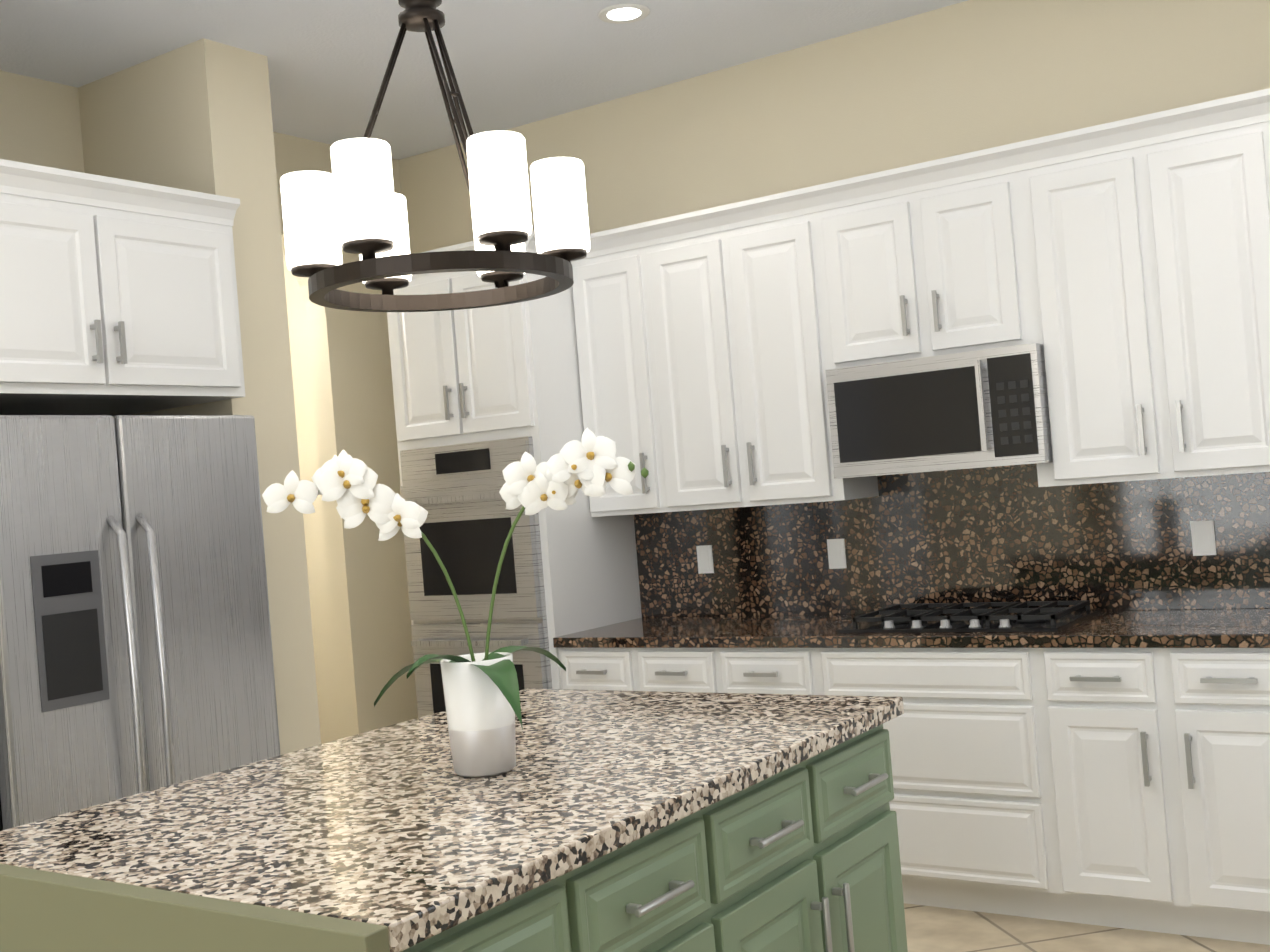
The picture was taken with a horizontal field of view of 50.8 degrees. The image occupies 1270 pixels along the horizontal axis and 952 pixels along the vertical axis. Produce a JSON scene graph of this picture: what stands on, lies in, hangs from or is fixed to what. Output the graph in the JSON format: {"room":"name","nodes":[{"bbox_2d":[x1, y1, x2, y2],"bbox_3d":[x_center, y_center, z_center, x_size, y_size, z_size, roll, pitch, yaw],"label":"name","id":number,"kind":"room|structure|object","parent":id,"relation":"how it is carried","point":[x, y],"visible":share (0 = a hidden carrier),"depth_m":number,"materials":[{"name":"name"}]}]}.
{"room":"kitchen","nodes":[
{"label":"kitchen","id":0,"kind":"room"},
{"bbox_2d":[0,38,320,754],"bbox_3d":[-1.974,0.103,4.438,0.860,3.140,1.510,-5,-1,34],"label":"wall pillar","id":1,"kind":"structure","parent":0,"point":[196,116],"depth_m":4.76,"materials":[{"name":"beige paint"}]},
{"bbox_2d":[0,159,244,415],"bbox_3d":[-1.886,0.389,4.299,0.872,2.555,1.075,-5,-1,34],"label":"upper cabinet","id":2,"kind":"object","parent":1,"relation":"attached to","point":[118,296],"visible":0.98,"depth_m":4.14,"materials":[{"name":"white wood"}]},
{"bbox_2d":[283,257,339,743],"bbox_3d":[-2.275,0.144,6.295,1.740,3.140,3.070,-5,-1,34],"label":"wall","id":3,"kind":"structure","parent":0,"point":[313,526],"depth_m":7.73,"materials":[{"name":"beige paint"}]},
{"bbox_2d":[273,132,417,738],"bbox_3d":[-1.493,0.077,5.814,0.120,3.140,1.550,-5,-1,34],"label":"wall","id":4,"kind":"structure","parent":0,"point":[354,408],"depth_m":6.06,"materials":[{"name":"beige paint"}]},
{"bbox_2d":[0,0,967,159],"bbox_3d":[-1.824,-1.553,2.296,7.400,0.100,9.430,-5,-1,34],"label":"ceiling","id":5,"kind":"structure","parent":0,"point":[515,63],"depth_m":4.91,"materials":[{"name":"white paint"}]},
{"bbox_2d":[280,0,589,311],"bbox_3d":[-0.423,-0.983,2.603,0.557,1.255,0.579,-5,-1,34],"label":"chandelier","id":6,"kind":"object","parent":5,"relation":"hanging from","point":[353,203],"visible":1,"depth_m":2.52,"materials":[{"name":"white glass"}]},
{"bbox_2d":[598,3,649,23],"bbox_3d":[-0.038,-1.621,4.692,0.184,0.006,0.184,-5,-1,34],"label":"recessed light","id":7,"kind":"object","parent":5,"relation":"in","point":[624,13],"visible":0.98,"depth_m":4.68,"materials":[{"name":"white"}]},
{"bbox_2d":[399,0,1269,253],"bbox_3d":[1.150,-0.143,5.032,5.390,3.140,0.120,-5,-1,34],"label":"wall","id":8,"kind":"structure","parent":0,"point":[968,76],"depth_m":5.05,"materials":[{"name":"beige paint"}]},
{"bbox_2d":[571,225,650,491],"bbox_3d":[-0.008,-0.415,5.472,0.360,1.135,0.409,-5,-1,34],"label":"upper cabinet","id":9,"kind":"object","parent":8,"relation":"attached to","point":[604,298],"depth_m":5.36,"materials":[{"name":"white wood"}]},
{"bbox_2d":[631,187,826,487],"bbox_3d":[0.452,-0.455,5.161,0.754,1.135,0.409,-5,-1,34],"label":"upper cabinet","id":10,"kind":"object","parent":8,"relation":"attached to","point":[729,333],"depth_m":5.06,"materials":[{"name":"white wood"}]},
{"bbox_2d":[819,344,990,471],"bbox_3d":[1.043,-0.212,4.774,0.573,0.390,0.409,-5,-1,34],"label":"microwave","id":11,"kind":"object","parent":8,"relation":"attached to","point":[918,409],"depth_m":4.60,"materials":[{"name":"silver"}]},
{"bbox_2d":[807,142,1034,363],"bbox_3d":[1.082,-0.509,4.734,0.772,1.135,0.409,-5,-1,34],"label":"upper cabinet","id":12,"kind":"object","parent":8,"relation":"attached to","point":[929,256],"depth_m":4.63,"materials":[{"name":"white wood"}]},
{"bbox_2d":[983,336,1046,459],"bbox_3d":[1.354,-0.239,4.563,0.182,0.390,0.409,-5,-1,34],"label":"control panel","id":13,"kind":"object","parent":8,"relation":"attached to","point":[997,418],"depth_m":4.39,"materials":[{"name":"black"}]},
{"bbox_2d":[1019,88,1269,455],"bbox_3d":[1.707,-0.563,4.311,0.741,1.135,0.409,-5,-1,34],"label":"upper cabinet","id":14,"kind":"object","parent":8,"relation":"attached to","point":[1148,236],"depth_m":4.21,"materials":[{"name":"white wood"}]},
{"bbox_2d":[904,903,1269,951],"bbox_3d":[-1.564,1.676,2.267,7.400,0.100,9.430,-5,-1,34],"label":"floor","id":15,"kind":"structure","parent":0,"point":[933,929],"depth_m":4.11,"materials":[{"name":"tile"}]},
{"bbox_2d":[0,415,280,830],"bbox_3d":[-1.785,0.749,4.286,0.949,1.820,0.940,-5,-1,34],"label":"refrigerator","id":16,"kind":"object","parent":15,"relation":"on","point":[136,654],"visible":0.75,"depth_m":3.99,"materials":[{"name":"silver metal"}]},
{"bbox_2d":[0,709,907,951],"bbox_3d":[-0.269,1.060,2.568,1.090,0.926,1.620,-5,-1,34],"label":"kitchen island","id":17,"kind":"object","parent":15,"relation":"on","point":[802,855],"depth_m":2.26,"materials":[{"name":"green"}]},
{"bbox_2d":[0,689,903,944],"bbox_3d":[-0.294,0.578,2.606,1.073,0.038,1.609,-5,-1,34],"label":"island countertop","id":18,"kind":"structure","parent":17,"relation":"on","point":[374,835],"depth_m":2.26,"materials":[{"name":"stone"}]},
{"bbox_2d":[262,428,648,776],"bbox_3d":[-0.318,0.243,2.512,0.599,0.630,0.421,-5,-1,34],"label":"orchid","id":19,"kind":"object","parent":18,"relation":"on","point":[482,699],"visible":1,"depth_m":2.49,"materials":[{"name":"white plant"}]},
{"bbox_2d":[387,231,582,688],"bbox_3d":[-0.471,0.312,5.656,0.810,2.506,0.675,-5,-1,34],"label":"tall cabinet","id":20,"kind":"object","parent":15,"relation":"on","point":[462,374],"depth_m":5.36,"materials":[{"name":"white wood"}]},
{"bbox_2d":[398,432,542,717],"bbox_3d":[-0.568,0.502,5.535,0.690,1.281,0.351,-5,-1,34],"label":"double oven","id":21,"kind":"object","parent":20,"relation":"in","point":[468,523],"depth_m":5.39,"materials":[{"name":"silver"}]},
{"bbox_2d":[555,492,634,690],"bbox_3d":[0.039,0.795,5.362,0.340,1.456,0.636,-5,-1,34],"label":"base cabinet","id":22,"kind":"object","parent":15,"relation":"on","point":[589,532],"depth_m":5.37,"materials":[{"name":"white wood"}]},
{"bbox_2d":[619,476,818,694],"bbox_3d":[0.491,0.756,5.056,0.754,1.456,0.636,-5,-1,34],"label":"base cabinet","id":23,"kind":"object","parent":15,"relation":"on","point":[747,625],"depth_m":5.30,"materials":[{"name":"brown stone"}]},
{"bbox_2d":[696,545,713,573],"bbox_3d":[0.289,0.345,5.524,0.072,0.115,0.008,-5,-1,34],"label":"electrical outlet","id":24,"kind":"object","parent":23,"relation":"attached to","point":[705,558],"visible":1,"depth_m":5.52,"materials":[{"name":"white plastic"}]},
{"bbox_2d":[803,456,1058,920],"bbox_3d":[1.117,0.701,4.632,0.762,1.456,0.636,-5,-1,34],"label":"base cabinet","id":25,"kind":"object","parent":15,"relation":"on","point":[932,607],"depth_m":4.43,"materials":[{"name":"white wood"}]},
{"bbox_2d":[827,539,846,568],"bbox_3d":[0.782,0.302,5.190,0.072,0.115,0.008,-5,-1,34],"label":"electrical outlet","id":26,"kind":"object","parent":25,"relation":"attached to","point":[836,554],"visible":1,"depth_m":5.19,"materials":[{"name":"white plastic"}]},
{"bbox_2d":[1023,440,1269,944],"bbox_3d":[1.743,0.647,4.209,0.753,1.456,0.636,-5,-1,34],"label":"base cabinet","id":27,"kind":"object","parent":15,"relation":"on","point":[1154,655],"depth_m":4.08,"materials":[{"name":"white wood"}]},
{"bbox_2d":[1190,520,1216,555],"bbox_3d":[1.888,0.206,4.442,0.072,0.115,0.008,-5,-1,34],"label":"electrical outlet","id":28,"kind":"object","parent":27,"relation":"attached to","point":[1203,537],"visible":1,"depth_m":4.44,"materials":[{"name":"white plastic"}]}
]}

